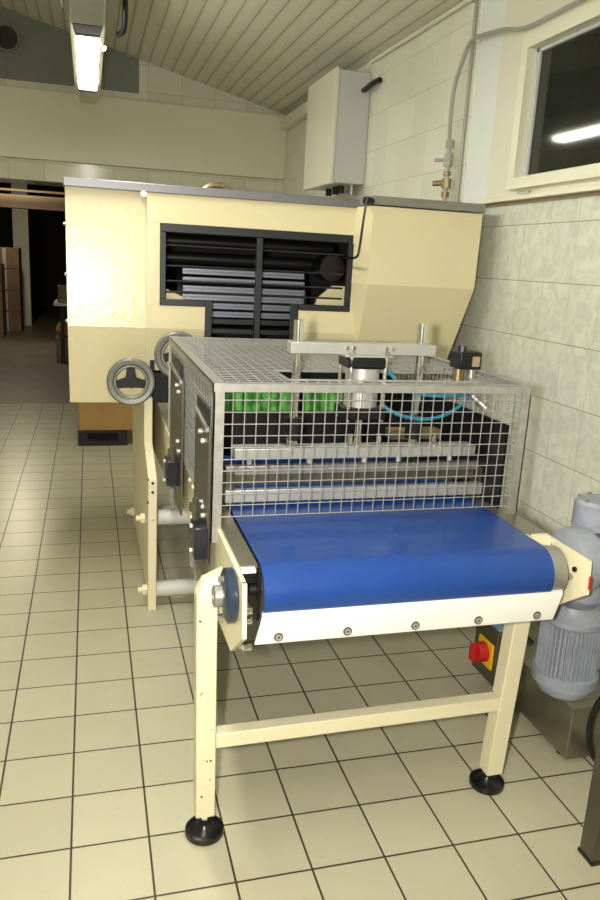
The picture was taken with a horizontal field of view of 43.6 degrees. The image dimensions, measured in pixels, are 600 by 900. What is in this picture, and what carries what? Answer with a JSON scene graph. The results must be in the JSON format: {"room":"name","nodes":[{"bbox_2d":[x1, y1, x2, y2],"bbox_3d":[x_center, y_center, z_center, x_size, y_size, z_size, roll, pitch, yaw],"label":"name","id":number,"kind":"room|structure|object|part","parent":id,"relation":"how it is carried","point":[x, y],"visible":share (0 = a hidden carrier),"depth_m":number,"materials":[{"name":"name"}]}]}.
{"room":"processing plant","nodes":[
{"label":"processing plant","id":0,"kind":"room"},
{"bbox_2d":[11,183,32,325],"bbox_3d":[-5.537,-4.106,14.914,0.290,3.200,0.300,-1,15,-16],"label":"wall pillar","id":1,"kind":"structure","parent":0,"point":[20,217],"depth_m":14.79,"materials":[{"name":"beige paint"}]},
{"bbox_2d":[0,182,66,307],"bbox_3d":[-4.871,-3.776,13.527,7.900,3.500,14.200,-1,15,-16],"label":"wall","id":2,"kind":"structure","parent":0,"point":[47,229],"depth_m":19.94,"materials":[{"name":"grey"}]},
{"bbox_2d":[0,193,64,211],"bbox_3d":[-4.460,-3.980,12.035,7.500,0.200,0.300,-1,15,-16],"label":"trim","id":3,"kind":"structure","parent":2,"relation":"attached to","point":[15,201],"depth_m":11.95,"materials":[{"name":"brown wood"}]},
{"bbox_2d":[0,188,64,194],"bbox_3d":[-4.373,-4.056,11.718,7.500,0.030,0.100,-1,15,-16],"label":"trim","id":4,"kind":"structure","parent":2,"relation":"attached to","point":[4,189],"depth_m":11.73,"materials":[{"name":"brown wood"}]},
{"bbox_2d":[0,6,285,412],"bbox_3d":[-2.487,-2.395,6.851,4.680,4.100,0.510,-1,15,-16],"label":"wall","id":5,"kind":"structure","parent":0,"point":[156,84],"depth_m":6.63,"materials":[{"name":"paint"}]},
{"bbox_2d":[0,24,19,52],"bbox_3d":[-2.458,-3.448,6.279,0.209,0.209,0.052,-1,15,-16],"label":"ventilation duct","id":6,"kind":"object","parent":5,"relation":"attached to","point":[9,37],"visible":1,"depth_m":6.26,"materials":[{"name":"black metal"}]},
{"bbox_2d":[0,85,286,179],"bbox_3d":[-2.389,-2.811,6.457,4.670,0.563,0.070,-1,15,-16],"label":"beam","id":7,"kind":"structure","parent":5,"relation":"attached to","point":[36,124],"depth_m":6.69,"materials":[{"name":"beige paint"}]},
{"bbox_2d":[0,0,462,114],"bbox_3d":[-1.121,-2.564,2.281,4.870,1.401,9.050,-1,15,-16],"label":"ceiling","id":8,"kind":"structure","parent":0,"point":[268,54],"depth_m":5.24,"materials":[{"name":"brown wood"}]},
{"bbox_2d":[69,0,106,103],"bbox_3d":[-1.210,-2.577,4.279,0.187,0.699,2.490,-1,15,-16],"label":"lamp","id":9,"kind":"object","parent":8,"relation":"hanging from","point":[87,21],"visible":1,"depth_m":4.01,"materials":[{"name":"beige plastic"}]},
{"bbox_2d":[76,35,98,89],"bbox_3d":[-1.249,-2.272,4.413,0.115,0.030,1.350,-1,15,-16],"label":"diffuser","id":10,"kind":"object","parent":9,"relation":"attached to","point":[87,47],"depth_m":4.34,"materials":[{"name":"white plastic"}]},
{"bbox_2d":[116,0,127,37],"bbox_3d":[-0.905,-2.472,3.838,0.060,0.541,0.526,-1,15,-16],"label":"cable","id":11,"kind":"object","parent":8,"relation":"hanging from","point":[122,32],"visible":1,"depth_m":4.02,"materials":[{"name":"black plastic"}]},
{"bbox_2d":[0,307,599,899],"bbox_3d":[-3.725,-0.969,9.555,7.500,0.100,23.200,-1,15,-16],"label":"floor","id":12,"kind":"structure","parent":0,"point":[97,685],"depth_m":2.41,"materials":[{"name":"tile"}]},
{"bbox_2d":[0,317,6,336],"bbox_3d":[-5.582,-2.164,13.110,0.800,0.304,0.602,-1,15,-16],"label":"carton","id":13,"kind":"object","parent":12,"relation":"on","point":[3,322],"visible":1,"depth_m":12.96,"materials":[{"name":"brown cardboard"}]},
{"bbox_2d":[0,299,6,318],"bbox_3d":[-5.565,-2.465,13.035,0.800,0.304,0.602,-1,15,-16],"label":"carton","id":14,"kind":"object","parent":13,"relation":"on","point":[3,315],"visible":1,"depth_m":12.97,"materials":[{"name":"brown cardboard"}]},
{"bbox_2d":[0,281,5,300],"bbox_3d":[-5.549,-2.765,12.960,0.800,0.304,0.602,-1,15,-16],"label":"carton","id":15,"kind":"object","parent":14,"relation":"on","point":[2,284],"visible":1,"depth_m":12.89,"materials":[{"name":"brown cardboard"}]},
{"bbox_2d":[0,263,4,281],"bbox_3d":[-5.533,-3.065,12.885,0.800,0.304,0.602,-1,15,-16],"label":"carton","id":16,"kind":"object","parent":15,"relation":"on","point":[2,268],"visible":1,"depth_m":12.92,"materials":[{"name":"brown cardboard"}]},
{"bbox_2d":[6,310,23,331],"bbox_3d":[-5.496,-2.450,14.130,0.500,0.374,0.602,-1,15,-16],"label":"carton","id":17,"kind":"object","parent":12,"relation":"on","point":[15,319],"visible":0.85,"depth_m":13.89,"materials":[{"name":"brown cardboard"}]},
{"bbox_2d":[5,289,22,310],"bbox_3d":[-5.476,-2.819,14.039,0.500,0.374,0.602,-1,15,-16],"label":"carton","id":18,"kind":"object","parent":17,"relation":"on","point":[14,298],"visible":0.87,"depth_m":13.80,"materials":[{"name":"brown cardboard"}]},
{"bbox_2d":[5,268,22,289],"bbox_3d":[-5.456,-3.187,13.947,0.500,0.374,0.602,-1,15,-16],"label":"carton","id":19,"kind":"object","parent":18,"relation":"on","point":[13,277],"visible":0.89,"depth_m":13.71,"materials":[{"name":"brown cardboard"}]},
{"bbox_2d":[0,247,21,268],"bbox_3d":[-5.436,-3.555,13.855,0.500,0.374,0.602,-1,15,-16],"label":"carton","id":20,"kind":"object","parent":19,"relation":"on","point":[11,257],"visible":0.93,"depth_m":13.61,"materials":[{"name":"brown cardboard"}]},
{"bbox_2d":[53,299,66,362],"bbox_3d":[-3.000,-1.679,10.643,0.900,0.825,0.800,-1,15,-16],"label":"table","id":21,"kind":"object","parent":12,"relation":"on","point":[62,305],"visible":0.43,"depth_m":10.32,"materials":[{"name":"white plastic"}]},
{"bbox_2d":[57,285,66,302],"bbox_3d":[-3.032,-2.169,10.451,0.650,0.215,0.500,-1,15,-16],"label":"wooden crate","id":22,"kind":"object","parent":21,"relation":"on","point":[62,289],"visible":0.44,"depth_m":10.16,"materials":[{"name":"brown"}]},
{"bbox_3d":[-3.274,-1.599,10.346,0.050,0.785,0.050,-1,15,-16],"label":"leg","id":23,"kind":"part","parent":21,"relation":"part of","materials":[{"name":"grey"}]},
{"bbox_2d":[56,334,68,361],"bbox_3d":[-3.189,-1.454,10.703,0.540,0.340,0.400,-1,15,-16],"label":"carton","id":24,"kind":"object","parent":12,"relation":"on","point":[58,338],"visible":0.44,"depth_m":10.47,"materials":[{"name":"brown cardboard"}]},
{"bbox_2d":[56,319,67,335],"bbox_3d":[-3.261,-1.733,10.609,0.378,0.240,0.378,-1,15,-16],"label":"sack","id":25,"kind":"object","parent":24,"relation":"on","point":[58,328],"visible":0.23,"depth_m":10.47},
{"bbox_2d":[78,426,126,445],"bbox_3d":[-1.655,-0.156,6.279,0.380,0.125,0.500,-1,15,-16],"label":"pallet","id":26,"kind":"object","parent":12,"relation":"on","point":[83,435],"visible":0.54,"depth_m":6.06,"materials":[{"name":"black metal"}]},
{"bbox_2d":[78,402,132,429],"bbox_3d":[-1.587,-0.399,6.234,0.485,0.375,0.480,-1,15,-16],"label":"cardboard box","id":27,"kind":"object","parent":26,"relation":"on","point":[92,415],"visible":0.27,"depth_m":6.02,"materials":[{"name":"brown cardboard"}]},
{"bbox_2d":[63,176,485,610],"bbox_3d":[-0.263,-0.402,3.998,1.840,1.849,1.665,-1,15,-16],"label":"machine","id":28,"kind":"object","parent":12,"relation":"on","point":[147,264],"visible":0.8,"depth_m":3.31,"materials":[{"name":"beige metal"}]},
{"bbox_3d":[-0.792,0.115,3.774,0.036,0.900,1.260,-1,15,-16],"label":"plate","id":29,"kind":"part","parent":28,"relation":"part of","materials":[{"name":"beige metal"}]},
{"bbox_3d":[-0.133,-0.720,3.365,1.100,0.745,0.083,-1,15,-16],"label":"panel","id":30,"kind":"part","parent":28,"relation":"part of","materials":[{"name":"beige metal"}]},
{"bbox_3d":[-0.197,-0.690,3.343,0.805,0.009,0.009,-1,15,-16],"label":"guard rod","id":31,"kind":"part","parent":28,"relation":"part of","materials":[{"name":"black"}]},
{"bbox_3d":[-0.194,-0.735,3.332,0.805,0.009,0.009,-1,15,-16],"label":"guard rod","id":32,"kind":"part","parent":28,"relation":"part of","materials":[{"name":"black"}]},
{"bbox_3d":[-0.191,-0.796,3.316,0.805,0.009,0.009,-1,15,-16],"label":"guard rod","id":33,"kind":"part","parent":28,"relation":"part of","materials":[{"name":"black"}]},
{"bbox_3d":[-0.186,-0.878,3.296,0.805,0.009,0.009,-1,15,-16],"label":"guard rod","id":34,"kind":"part","parent":28,"relation":"part of","materials":[{"name":"black metal"}]},
{"bbox_2d":[163,319,599,845],"bbox_3d":[0.145,0.229,2.564,1.233,1.362,1.637,-1,15,-16],"label":"conveyor","id":35,"kind":"object","parent":12,"relation":"on","point":[360,499],"visible":1,"depth_m":2.08,"materials":[{"name":"beige metal"}]},
{"bbox_3d":[-0.439,0.014,2.582,0.031,0.060,0.031,-8,18,-37],"label":"clamp stem","id":36,"kind":"part","parent":35,"relation":"part of","materials":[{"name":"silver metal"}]},
{"bbox_3d":[-0.445,-0.048,2.692,0.006,0.465,0.380,-1,15,-16],"label":"upright plate","id":37,"kind":"part","parent":35,"relation":"part of","materials":[{"name":"silver metal"}]},
{"bbox_3d":[-0.284,0.159,2.031,0.031,0.060,0.031,-8,18,-37],"label":"clamp stem","id":38,"kind":"part","parent":35,"relation":"part of","materials":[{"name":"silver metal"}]},
{"bbox_3d":[-0.275,0.126,2.092,0.006,0.437,0.265,-1,15,-16],"label":"upright plate","id":39,"kind":"part","parent":35,"relation":"part of","materials":[{"name":"silver metal"}]},
{"bbox_3d":[-0.257,0.990,2.027,0.027,0.045,0.027,-1,15,-16],"label":"threaded stem","id":40,"kind":"part","parent":35,"relation":"part of","materials":[{"name":"silver metal"}]},
{"bbox_3d":[-0.244,0.642,1.958,0.069,0.704,0.055,-1,15,-16],"label":"leg","id":41,"kind":"part","parent":35,"relation":"part of","materials":[{"name":"beige metal"}]},
{"bbox_3d":[-0.329,0.219,2.393,0.010,0.234,1.570,-1,15,-16],"label":"plate","id":42,"kind":"part","parent":35,"relation":"part of","materials":[{"name":"beige metal"}]},
{"bbox_3d":[-0.065,-0.204,3.037,0.840,0.230,0.020,-1,15,-16],"label":"panel","id":43,"kind":"part","parent":35,"relation":"part of","materials":[{"name":"black metal"}]},
{"bbox_2d":[225,392,343,410],"bbox_3d":[-0.048,-0.151,2.573,0.425,0.095,0.031,-1,15,-16],"label":"curtain","id":44,"kind":"object","parent":35,"relation":"hanging from","point":[238,405],"depth_m":2.55,"materials":[{"name":"plastic"}]},
{"bbox_3d":[-0.012,-0.188,2.134,0.027,0.362,0.027,-1,15,-16],"label":"guide rod","id":45,"kind":"part","parent":35,"relation":"part of","materials":[{"name":"silver metal"}]},
{"bbox_3d":[0.062,-0.106,2.578,0.907,0.427,1.131,-1,15,-16],"label":"angle frame","id":46,"kind":"part","parent":35,"relation":"part of","materials":[{"name":"metal"}]},
{"bbox_3d":[0.174,0.078,2.257,0.765,0.035,0.008,-1,15,-16],"label":"blade","id":47,"kind":"part","parent":35,"relation":"part of","materials":[{"name":"silver metal"}]},
{"bbox_3d":[0.172,-0.052,2.222,0.024,0.095,0.024,-1,15,-16],"label":"piston rod","id":48,"kind":"part","parent":35,"relation":"part of","materials":[{"name":"silver metal"}]},
{"bbox_3d":[0.183,-0.276,2.166,0.145,0.005,0.100,-1,15,-16],"label":"cylinder plate","id":49,"kind":"part","parent":35,"relation":"part of","materials":[{"name":"metal"}]},
{"bbox_3d":[0.350,-0.194,2.235,0.027,0.362,0.027,-1,15,-16],"label":"guide rod","id":50,"kind":"part","parent":35,"relation":"part of","materials":[{"name":"silver metal"}]},
{"bbox_3d":[0.462,-0.077,2.694,0.008,0.255,1.040,-1,15,-16],"label":"panel","id":51,"kind":"part","parent":35,"relation":"part of","materials":[{"name":"black metal"}]},
{"bbox_3d":[0.607,0.697,2.210,0.081,0.565,0.052,-1,15,-16],"label":"leg","id":52,"kind":"part","parent":35,"relation":"part of","materials":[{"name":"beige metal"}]},
{"bbox_3d":[0.525,0.173,2.630,0.012,0.169,1.555,-1,15,-16],"label":"plate","id":53,"kind":"part","parent":35,"relation":"part of","materials":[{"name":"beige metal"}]},
{"bbox_2d":[468,621,599,758],"bbox_3d":[0.867,0.804,2.658,0.447,0.279,0.565,-1,15,-16],"label":"box","id":54,"kind":"object","parent":12,"relation":"on","point":[563,723],"visible":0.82,"depth_m":2.54,"materials":[{"name":"grey metal"}]},
{"bbox_3d":[0.644,0.733,2.724,0.056,0.076,0.076,-1,15,-16],"label":"rotary knob","id":55,"kind":"part","parent":54,"relation":"part of","materials":[{"name":"red plastic"}]},
{"bbox_2d":[479,634,494,670],"bbox_3d":[0.677,0.736,2.733,0.011,0.098,0.100,-1,15,-16],"label":"switch plate","id":56,"kind":"object","parent":54,"relation":"attached to","point":[488,643],"depth_m":2.70,"materials":[{"name":"yellow plastic"}]},
{"bbox_3d":[0.934,0.745,2.661,0.313,0.005,0.565,-1,15,-16],"label":"box lid","id":57,"kind":"part","parent":54,"relation":"part of","materials":[{"name":"silver metal"}]},
{"bbox_2d":[586,696,599,761],"bbox_3d":[1.005,0.844,2.394,0.094,0.340,0.289,14,17,36],"label":"cable loop","id":58,"kind":"object","parent":54,"relation":"on","point":[595,709],"visible":0.86,"depth_m":2.30,"materials":[{"name":"black rubber"}]},
{"bbox_2d":[577,731,599,866],"bbox_3d":[1.015,0.843,1.804,0.370,0.630,0.475,-1,15,-16],"label":"stand","id":59,"kind":"object","parent":12,"relation":"on","point":[589,848],"visible":1,"depth_m":1.99,"materials":[{"name":"silver metal"}]},
{"bbox_3d":[0.791,1.095,2.027,0.051,0.010,0.061,-1,15,-16],"label":"foot plate","id":60,"kind":"part","parent":59,"relation":"part of","materials":[{"name":"black rubber"}]},
{"bbox_2d":[282,0,599,621],"bbox_3d":[0.995,-0.901,3.478,0.200,3.400,9.350,-1,15,-16],"label":"wall","id":61,"kind":"structure","parent":0,"point":[532,314],"depth_m":3.38,"materials":[{"name":"tile"}]},
{"bbox_2d":[280,101,307,130],"bbox_3d":[0.051,-2.837,6.265,0.070,0.095,1.560,-1,15,-16],"label":"trim","id":62,"kind":"structure","parent":61,"relation":"attached to","point":[299,114],"depth_m":6.52,"materials":[{"name":"beige paint"}]},
{"bbox_2d":[303,67,381,195],"bbox_3d":[0.276,-2.156,5.155,0.249,0.765,0.884,-1,15,-16],"label":"upper cabinet","id":63,"kind":"object","parent":61,"relation":"attached to","point":[338,102],"visible":1,"depth_m":5.00,"materials":[{"name":"grey metal"}]},
{"bbox_3d":[0.141,-2.206,5.224,0.028,0.715,0.660,-1,15,-16],"label":"cabinet door","id":64,"kind":"part","parent":63,"relation":"part of","materials":[{"name":"beige paint"}]},
{"bbox_2d":[370,0,472,63],"bbox_3d":[0.646,-2.333,4.207,0.024,0.042,1.400,-1,15,-16],"label":"trim","id":65,"kind":"structure","parent":61,"relation":"attached to","point":[463,3],"depth_m":4.08,"materials":[{"name":"beige paint"}]},
{"bbox_2d":[455,0,478,201],"bbox_3d":[0.805,-1.710,3.702,0.019,0.959,0.096,-2,15,-19],"label":"conduit","id":66,"kind":"object","parent":61,"relation":"attached to","point":[475,2],"visible":0.9,"depth_m":3.66,"materials":[{"name":"grey"}]},
{"bbox_2d":[432,0,587,200],"bbox_3d":[0.956,-1.425,2.999,0.089,0.742,1.736,-1,15,-16],"label":"pipe","id":67,"kind":"object","parent":61,"relation":"attached to","point":[445,183],"visible":0.97,"depth_m":3.70,"materials":[{"name":"grey metal"}]},
{"bbox_2d":[486,191,599,206],"bbox_3d":[1.501,-0.554,1.284,0.014,0.012,4.820,-1,15,-16],"label":"trim","id":68,"kind":"structure","parent":61,"relation":"attached to","point":[595,192],"depth_m":3.04,"materials":[{"name":"brown"}]},
{"bbox_2d":[486,0,599,198],"bbox_3d":[1.641,-1.276,1.133,0.200,1.474,4.820,-1,15,-16],"label":"window recess","id":69,"kind":"object","parent":61,"relation":"in","point":[518,12],"visible":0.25,"depth_m":3.31,"materials":[{"name":"beige paint"}]},
{"bbox_2d":[475,0,599,203],"bbox_3d":[1.187,-1.238,2.537,0.165,0.674,2.060,-1,15,-16],"label":"window","id":70,"kind":"structure","parent":69,"relation":"attached to","point":[556,132],"depth_m":3.00,"materials":[{"name":"beige paint"}]},
{"bbox_3d":[1.118,-0.919,2.602,0.039,0.019,2.060,-1,15,-16],"label":"sill","id":71,"kind":"part","parent":70,"relation":"part of","materials":[{"name":"beige paint"}]},
{"bbox_3d":[1.146,-1.288,2.671,0.030,0.525,1.155,-1,15,-16],"label":"sash","id":72,"kind":"part","parent":70,"relation":"part of","materials":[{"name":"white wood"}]},
{"bbox_3d":[1.145,-1.288,2.673,0.006,0.505,1.100,-1,15,-16],"label":"pane","id":73,"kind":"part","parent":70,"relation":"part of","materials":[{"name":"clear glass"}]}
]}

